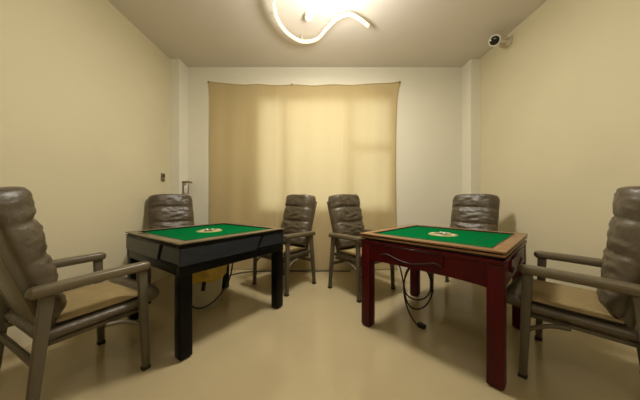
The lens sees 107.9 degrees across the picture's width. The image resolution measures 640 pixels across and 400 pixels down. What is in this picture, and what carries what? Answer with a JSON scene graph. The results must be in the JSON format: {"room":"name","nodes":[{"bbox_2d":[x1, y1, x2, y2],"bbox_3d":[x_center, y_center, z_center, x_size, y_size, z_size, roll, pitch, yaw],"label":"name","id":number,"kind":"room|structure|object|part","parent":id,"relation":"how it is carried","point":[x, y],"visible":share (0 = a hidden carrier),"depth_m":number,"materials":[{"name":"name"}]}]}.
{"room":"games hall","nodes":[
{"label":"games hall","id":0,"kind":"room"},
{"bbox_2d":[0,0,169,357],"bbox_3d":[-2.230,-0.462,1.212,0.200,3.060,5.023,0,0,0],"label":"wall","id":1,"kind":"structure","parent":0,"point":[85,93],"depth_m":2.07,"materials":[{"name":"paint"}]},
{"bbox_2d":[161,173,164,181],"bbox_3d":[-2.118,-0.292,3.150,0.024,0.110,0.070,0,0,0],"label":"wall switch","id":2,"kind":"object","parent":1,"relation":"attached to","point":[162,174],"visible":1,"depth_m":3.13,"materials":[{"name":"brown plastic"}]},
{"bbox_2d":[170,59,187,273],"bbox_3d":[-2.065,-0.462,3.417,0.130,3.060,0.213,0,0,0],"label":"trim","id":3,"kind":"structure","parent":1,"relation":"attached to","point":[178,69],"depth_m":3.31,"materials":[{"name":"white paint"}]},
{"bbox_2d":[181,178,191,193],"bbox_3d":[-1.941,-0.180,3.400,0.117,0.257,0.110,0,0,0],"label":"wall holder","id":4,"kind":"object","parent":1,"relation":"attached to","point":[185,189],"visible":0.96,"depth_m":3.37,"materials":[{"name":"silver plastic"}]},
{"bbox_3d":[-1.994,-0.162,3.400,0.012,0.220,0.110,0,0,0],"label":"plate","id":5,"kind":"part","parent":4,"relation":"part of","materials":[{"name":"beige plastic"}]},
{"bbox_2d":[184,185,189,193],"bbox_3d":[-1.942,-0.137,3.400,0.055,0.120,0.068,0,0,0],"label":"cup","id":6,"kind":"object","parent":4,"relation":"on","point":[186,187],"depth_m":3.37,"materials":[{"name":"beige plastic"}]},
{"bbox_2d":[0,270,639,399],"bbox_3d":[0.074,1.128,1.212,4.808,0.120,5.023,0,0,0],"label":"floor","id":7,"kind":"structure","parent":0,"point":[317,345],"depth_m":1.60,"materials":[{"name":"beige tile"}]},
{"bbox_2d":[0,186,158,399],"bbox_3d":[-1.464,0.503,1.376,0.644,1.130,0.725,0,0,26],"label":"armchair","id":8,"kind":"object","parent":7,"relation":"on","point":[46,309],"visible":1,"depth_m":1.16,"materials":[{"name":"brown leather"}]},
{"bbox_3d":[-1.809,0.749,1.323,0.038,0.621,0.102,0,0,26],"label":"leg","id":9,"kind":"part","parent":8,"relation":"part of","materials":[{"name":"beige paint"}]},
{"bbox_3d":[-1.766,0.363,1.263,0.026,0.680,0.256,0,0,26],"label":"rail","id":10,"kind":"part","parent":8,"relation":"part of","materials":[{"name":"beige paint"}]},
{"bbox_3d":[-1.656,0.706,1.495,0.024,0.024,0.440,0,0,26],"label":"rail","id":11,"kind":"part","parent":8,"relation":"part of","materials":[{"name":"beige paint"}]},
{"bbox_3d":[-1.367,0.363,1.068,0.026,0.680,0.256,0,0,26],"label":"rail","id":12,"kind":"part","parent":8,"relation":"part of","materials":[{"name":"beige paint"}]},
{"bbox_3d":[-1.557,0.266,1.184,0.490,0.657,0.298,0,0,26],"label":"backrest","id":13,"kind":"part","parent":8,"relation":"part of","materials":[{"name":"brown leather"}]},
{"bbox_3d":[-1.293,0.749,1.071,0.038,0.621,0.102,0,0,26],"label":"leg","id":14,"kind":"part","parent":8,"relation":"part of","materials":[{"name":"beige paint"}]},
{"bbox_3d":[-1.713,0.424,1.515,0.074,0.061,0.505,0,0,26],"label":"armrest","id":15,"kind":"part","parent":8,"relation":"part of","materials":[{"name":"brown wood"}]},
{"bbox_3d":[-1.427,0.639,1.450,0.530,0.123,0.560,0,0,26],"label":"seat","id":16,"kind":"part","parent":8,"relation":"part of","materials":[{"name":"beige fabric"}]},
{"bbox_3d":[-1.201,0.424,1.265,0.074,0.061,0.505,0,0,26],"label":"armrest","id":17,"kind":"part","parent":8,"relation":"part of","materials":[{"name":"brown wood"}]},
{"bbox_3d":[-1.252,0.706,1.298,0.024,0.024,0.440,0,0,26],"label":"rail","id":18,"kind":"part","parent":8,"relation":"part of","materials":[{"name":"beige paint"}]},
{"bbox_3d":[-1.621,0.749,1.708,0.038,0.619,0.063,0,0,26],"label":"leg","id":19,"kind":"part","parent":8,"relation":"part of","materials":[{"name":"beige paint"}]},
{"bbox_3d":[-1.105,0.749,1.456,0.038,0.619,0.063,0,0,26],"label":"leg","id":20,"kind":"part","parent":8,"relation":"part of","materials":[{"name":"beige paint"}]},
{"bbox_2d":[147,194,193,303],"bbox_3d":[-1.702,0.503,2.758,0.644,1.130,0.725,0,0,-42],"label":"armchair","id":21,"kind":"object","parent":7,"relation":"on","point":[164,210],"visible":0.36,"depth_m":2.84,"materials":[{"name":"leather"}]},
{"bbox_3d":[-1.762,0.749,2.396,0.038,0.619,0.063,0,0,-42],"label":"leg","id":22,"kind":"part","parent":21,"relation":"part of","materials":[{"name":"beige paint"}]},
{"bbox_3d":[-1.845,0.266,2.917,0.490,0.657,0.298,0,0,-42],"label":"backrest","id":23,"kind":"part","parent":21,"relation":"part of","materials":[{"name":"brown leather"}]},
{"bbox_2d":[125,222,283,360],"bbox_3d":[-1.035,0.672,2.183,0.983,0.791,0.983,0,0,34],"label":"table","id":24,"kind":"object","parent":7,"relation":"on","point":[183,251],"visible":0.98,"depth_m":1.79,"materials":[{"name":"black paint"}]},
{"bbox_3d":[-1.647,0.774,2.068,0.082,0.563,0.082,0,0,34],"label":"leg","id":25,"kind":"part","parent":24,"relation":"part of","materials":[{"name":"black paint"}]},
{"bbox_3d":[-1.419,0.385,1.876,0.684,0.118,0.034,0,0,34],"label":"fascia panel","id":26,"kind":"part","parent":24,"relation":"part of","materials":[{"name":"black wood"}]},
{"bbox_3d":[-1.024,0.381,1.609,0.304,0.110,0.028,0,0,34],"label":"drawer","id":27,"kind":"part","parent":24,"relation":"part of","materials":[{"name":"black wood"}]},
{"bbox_3d":[-0.920,0.774,1.571,0.082,0.563,0.082,0,0,34],"label":"leg","id":28,"kind":"part","parent":24,"relation":"part of","materials":[{"name":"black paint"}]},
{"bbox_3d":[-1.035,0.294,2.183,0.983,0.012,0.983,0,0,34],"label":"edge frame","id":29,"kind":"part","parent":24,"relation":"part of","materials":[{"name":"brown wood"}]},
{"bbox_2d":[192,263,232,308],"bbox_3d":[-0.994,0.722,2.085,0.475,0.455,0.082,0,0,-40],"label":"power cable","id":30,"kind":"object","parent":24,"relation":"hanging from","point":[194,307],"visible":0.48,"depth_m":2.11,"materials":[{"name":"black plastic"}]},
{"bbox_3d":[-0.728,0.385,1.799,0.034,0.118,0.684,0,0,34],"label":"fascia panel","id":31,"kind":"part","parent":24,"relation":"part of","materials":[{"name":"black wood"}]},
{"bbox_3d":[-1.150,0.774,2.795,0.082,0.563,0.082,0,0,34],"label":"leg","id":32,"kind":"part","parent":24,"relation":"part of","materials":[{"name":"black paint"}]},
{"bbox_3d":[-0.461,0.381,2.194,0.028,0.110,0.304,0,0,34],"label":"drawer","id":33,"kind":"part","parent":24,"relation":"part of","materials":[{"name":"black wood"}]},
{"bbox_3d":[-0.423,0.774,2.298,0.082,0.563,0.082,0,0,34],"label":"leg","id":34,"kind":"part","parent":24,"relation":"part of","materials":[{"name":"black paint"}]},
{"bbox_3d":[-0.651,0.385,2.490,0.684,0.118,0.034,0,0,34],"label":"fascia panel","id":35,"kind":"part","parent":24,"relation":"part of","materials":[{"name":"black wood"}]},
{"bbox_2d":[192,265,226,308],"bbox_3d":[-1.163,0.812,2.387,0.425,0.512,0.429,0,0,0],"label":"waste bin","id":36,"kind":"object","parent":7,"relation":"on","point":[207,284],"visible":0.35,"depth_m":2.25,"materials":[{"name":"plastic"}]},
{"bbox_2d":[252,194,316,296],"bbox_3d":[-0.444,0.503,2.934,0.644,1.130,0.725,0,0,38],"label":"armchair","id":37,"kind":"object","parent":7,"relation":"on","point":[299,211],"visible":0.8,"depth_m":2.93,"materials":[{"name":"brown wood"}]},
{"bbox_3d":[-0.811,0.749,2.930,0.038,0.619,0.063,0,0,38],"label":"leg","id":38,"kind":"part","parent":37,"relation":"part of","materials":[{"name":"beige paint"}]},
{"bbox_3d":[-0.495,0.639,2.869,0.530,0.123,0.560,0,0,38],"label":"seat","id":39,"kind":"part","parent":37,"relation":"part of","materials":[{"name":"beige fabric"}]},
{"bbox_3d":[-0.359,0.749,2.577,0.038,0.619,0.063,0,0,38],"label":"leg","id":40,"kind":"part","parent":37,"relation":"part of","materials":[{"name":"beige paint"}]},
{"bbox_3d":[-0.281,0.706,2.777,0.024,0.024,0.440,0,0,38],"label":"rail","id":41,"kind":"part","parent":37,"relation":"part of","materials":[{"name":"beige paint"}]},
{"bbox_3d":[-0.313,0.266,3.102,0.490,0.657,0.298,0,0,38],"label":"backrest","id":42,"kind":"part","parent":37,"relation":"part of","materials":[{"name":"brown leather"}]},
{"bbox_3d":[-0.229,0.424,2.747,0.074,0.061,0.505,0,0,38],"label":"armrest","id":43,"kind":"part","parent":37,"relation":"part of","materials":[{"name":"brown wood"}]},
{"bbox_3d":[-0.125,0.363,2.982,0.026,0.680,0.256,0,0,38],"label":"rail","id":44,"kind":"part","parent":37,"relation":"part of","materials":[{"name":"beige paint"}]},
{"bbox_3d":[-0.096,0.749,2.914,0.038,0.621,0.102,0,0,38],"label":"leg","id":45,"kind":"part","parent":37,"relation":"part of","materials":[{"name":"beige paint"}]},
{"bbox_2d":[229,270,350,275],"bbox_3d":[-0.436,1.058,3.389,1.769,0.016,0.174,0,0,-7],"label":"cable","id":46,"kind":"object","parent":7,"relation":"on","point":[265,270],"visible":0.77,"depth_m":3.42,"materials":[{"name":"black plastic"}]},
{"bbox_2d":[327,194,394,302],"bbox_3d":[0.489,0.503,2.784,0.644,1.130,0.725,0,0,-37],"label":"armchair","id":47,"kind":"object","parent":7,"relation":"on","point":[345,212],"visible":0.7,"depth_m":2.79,"materials":[{"name":"leather"}]},
{"bbox_3d":[0.141,0.749,2.770,0.038,0.621,0.102,0,0,-37],"label":"leg","id":48,"kind":"part","parent":47,"relation":"part of","materials":[{"name":"beige paint"}]},
{"bbox_3d":[0.171,0.363,2.838,0.026,0.680,0.256,0,0,-37],"label":"rail","id":49,"kind":"part","parent":47,"relation":"part of","materials":[{"name":"beige paint"}]},
{"bbox_3d":[0.271,0.424,2.600,0.074,0.061,0.505,0,0,-37],"label":"armrest","id":50,"kind":"part","parent":47,"relation":"part of","materials":[{"name":"brown wood"}]},
{"bbox_3d":[0.361,0.266,2.955,0.490,0.657,0.298,0,0,-37],"label":"backrest","id":51,"kind":"part","parent":47,"relation":"part of","materials":[{"name":"brown leather"}]},
{"bbox_3d":[0.323,0.706,2.631,0.024,0.024,0.440,0,0,-37],"label":"rail","id":52,"kind":"part","parent":47,"relation":"part of","materials":[{"name":"beige paint"}]},
{"bbox_3d":[0.539,0.639,2.718,0.530,0.123,0.560,0,0,-37],"label":"seat","id":53,"kind":"part","parent":47,"relation":"part of","materials":[{"name":"beige fabric"}]},
{"bbox_3d":[0.398,0.749,2.428,0.038,0.619,0.063,0,0,-37],"label":"leg","id":54,"kind":"part","parent":47,"relation":"part of","materials":[{"name":"beige paint"}]},
{"bbox_3d":[0.857,0.749,2.774,0.038,0.619,0.063,0,0,-37],"label":"leg","id":55,"kind":"part","parent":47,"relation":"part of","materials":[{"name":"beige paint"}]},
{"bbox_2d":[360,224,527,390],"bbox_3d":[1.031,0.672,1.956,0.997,0.791,0.997,0,0,-43],"label":"table","id":56,"kind":"object","parent":7,"relation":"on","point":[485,258],"visible":0.97,"depth_m":1.55,"materials":[{"name":"red wood"}]},
{"bbox_3d":[0.408,0.712,1.977,0.082,0.688,0.082,0,0,-43],"label":"leg","id":57,"kind":"part","parent":56,"relation":"part of","materials":[{"name":"red wood"}]},
{"bbox_3d":[0.637,0.414,1.671,0.014,0.100,0.460,0,0,-43],"label":"drawer","id":58,"kind":"part","parent":56,"relation":"part of","materials":[{"name":"red wood"}]},
{"bbox_3d":[1.052,0.712,2.579,0.082,0.688,0.082,0,0,-43],"label":"leg","id":59,"kind":"part","parent":56,"relation":"part of","materials":[{"name":"red wood"}]},
{"bbox_2d":[399,266,432,329],"bbox_3d":[0.775,0.770,1.951,0.342,0.593,0.089,0,0,11],"label":"power cable","id":60,"kind":"object","parent":56,"relation":"hanging from","point":[421,325],"visible":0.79,"depth_m":1.94,"materials":[{"name":"black plastic"}]},
{"bbox_3d":[0.690,0.354,1.638,0.038,0.028,0.967,0,0,-43],"label":"moulding","id":61,"kind":"part","parent":56,"relation":"part of","materials":[{"name":"red wood"}]},
{"bbox_3d":[1.031,0.294,1.956,0.983,0.012,0.983,0,0,-43],"label":"edge frame","id":62,"kind":"part","parent":56,"relation":"part of","materials":[{"name":"beige wood"}]},
{"bbox_3d":[1.010,0.712,1.333,0.082,0.688,0.082,0,0,-43],"label":"leg","id":63,"kind":"part","parent":56,"relation":"part of","materials":[{"name":"red wood"}]},
{"bbox_3d":[1.349,0.354,1.615,0.967,0.028,0.038,0,0,-43],"label":"moulding","id":64,"kind":"part","parent":56,"relation":"part of","materials":[{"name":"red wood"}]},
{"bbox_3d":[1.317,0.414,1.562,0.460,0.100,0.014,0,0,-43],"label":"drawer","id":65,"kind":"part","parent":56,"relation":"part of","materials":[{"name":"red wood"}]},
{"bbox_3d":[1.654,0.712,1.935,0.082,0.688,0.082,0,0,-43],"label":"leg","id":66,"kind":"part","parent":56,"relation":"part of","materials":[{"name":"red wood"}]},
{"bbox_2d":[429,194,499,291],"bbox_3d":[1.658,0.503,2.632,0.725,1.130,0.644,0,0,-42],"label":"armchair","id":67,"kind":"object","parent":7,"relation":"on","point":[469,211],"visible":0.31,"depth_m":2.69,"materials":[{"name":"brown leather"}]},
{"bbox_3d":[1.817,0.266,2.775,0.298,0.657,0.490,0,0,-42],"label":"backrest","id":68,"kind":"part","parent":67,"relation":"part of","materials":[{"name":"brown leather"}]},
{"bbox_2d":[507,186,639,379],"bbox_3d":[1.576,0.500,1.424,0.644,1.135,0.661,0,0,-40],"label":"armchair","id":69,"kind":"object","parent":7,"relation":"on","point":[611,312],"visible":0.99,"depth_m":1.24,"materials":[{"name":"leather"}]},
{"bbox_3d":[1.229,0.749,1.391,0.038,0.619,0.063,0,0,-40],"label":"leg","id":70,"kind":"part","parent":69,"relation":"part of","materials":[{"name":"beige paint"}]},
{"bbox_3d":[1.669,0.749,1.760,0.038,0.619,0.063,0,0,-40],"label":"leg","id":71,"kind":"part","parent":69,"relation":"part of","materials":[{"name":"beige paint"}]},
{"bbox_3d":[1.805,0.424,1.594,0.074,0.061,0.505,0,0,-40],"label":"armrest","id":72,"kind":"part","parent":69,"relation":"part of","materials":[{"name":"brown wood"}]},
{"bbox_3d":[1.543,0.639,1.463,0.530,0.123,0.560,0,0,-40],"label":"seat","id":73,"kind":"part","parent":69,"relation":"part of","materials":[{"name":"beige fabric"}]},
{"bbox_3d":[1.368,0.424,1.228,0.074,0.061,0.505,0,0,-40],"label":"armrest","id":74,"kind":"part","parent":69,"relation":"part of","materials":[{"name":"brown wood"}]},
{"bbox_3d":[1.409,0.706,1.272,0.024,0.024,0.440,0,0,-40],"label":"rail","id":75,"kind":"part","parent":69,"relation":"part of","materials":[{"name":"beige paint"}]},
{"bbox_3d":[1.704,0.264,1.271,0.490,0.662,0.255,0,0,-40],"label":"backrest","id":76,"kind":"part","parent":69,"relation":"part of","materials":[{"name":"brown leather"}]},
{"bbox_3d":[1.552,0.356,1.107,0.026,0.691,0.205,0,0,-40],"label":"rail","id":77,"kind":"part","parent":69,"relation":"part of","materials":[{"name":"beige paint"}]},
{"bbox_3d":[1.504,0.749,1.063,0.038,0.621,0.102,0,0,-40],"label":"leg","id":78,"kind":"part","parent":69,"relation":"part of","materials":[{"name":"beige paint"}]},
{"bbox_3d":[1.944,0.749,1.432,0.038,0.621,0.102,0,0,-40],"label":"leg","id":79,"kind":"part","parent":69,"relation":"part of","materials":[{"name":"beige paint"}]},
{"bbox_2d":[188,67,461,269],"bbox_3d":[0.074,-0.462,3.623,4.408,3.060,0.200,0,0,0],"label":"wall","id":80,"kind":"structure","parent":0,"point":[429,99],"depth_m":3.52,"materials":[{"name":"white paint"}]},
{"bbox_2d":[208,81,400,268],"bbox_3d":[-0.235,-0.357,3.500,2.901,2.827,0.041,0,0,0],"label":"curtain","id":81,"kind":"object","parent":80,"relation":"attached to","point":[269,144],"visible":0.83,"depth_m":3.51,"materials":[{"name":"beige fabric"}]},
{"bbox_2d":[108,0,546,66],"bbox_3d":[0.074,-2.052,1.212,4.808,0.120,5.023,0,0,0],"label":"ceiling","id":82,"kind":"structure","parent":0,"point":[198,33],"depth_m":2.75,"materials":[{"name":"paint"}]},
{"bbox_2d":[271,0,369,43],"bbox_3d":[0.114,-1.940,2.325,1.194,0.105,1.043,0,0,0],"label":"ceiling lamp","id":83,"kind":"object","parent":82,"relation":"attached to","point":[308,14],"visible":1,"depth_m":2.49,"materials":[{"name":"beige plastic"}]},
{"bbox_2d":[305,10,311,19],"bbox_3d":[-0.125,-1.967,2.500,0.080,0.050,0.080,0,0,0],"label":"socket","id":84,"kind":"object","parent":83,"relation":"attached to","point":[308,14],"depth_m":2.47,"materials":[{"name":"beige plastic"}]},
{"bbox_3d":[-0.125,-1.927,2.500,0.072,0.030,0.072,0,0,0],"label":"lamp bulb","id":85,"kind":"part","parent":83,"relation":"part of","materials":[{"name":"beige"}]},
{"bbox_2d":[480,0,639,290],"bbox_3d":[2.378,-0.462,1.212,0.200,3.060,5.023,0,0,0],"label":"wall","id":86,"kind":"structure","parent":0,"point":[560,103],"depth_m":2.17,"materials":[{"name":"paint"}]},
{"bbox_2d":[462,59,479,193],"bbox_3d":[2.212,-0.462,3.417,0.131,3.060,0.213,0,0,0],"label":"trim","id":87,"kind":"structure","parent":86,"relation":"attached to","point":[470,70],"depth_m":3.31,"materials":[{"name":"white paint"}]},
{"bbox_2d":[488,34,512,46],"bbox_3d":[2.132,-1.884,2.779,0.292,0.178,0.202,0,0,0],"label":"security camera","id":88,"kind":"object","parent":86,"relation":"attached to","point":[494,40],"visible":1,"depth_m":2.73,"materials":[{"name":"beige plastic"}]}
]}

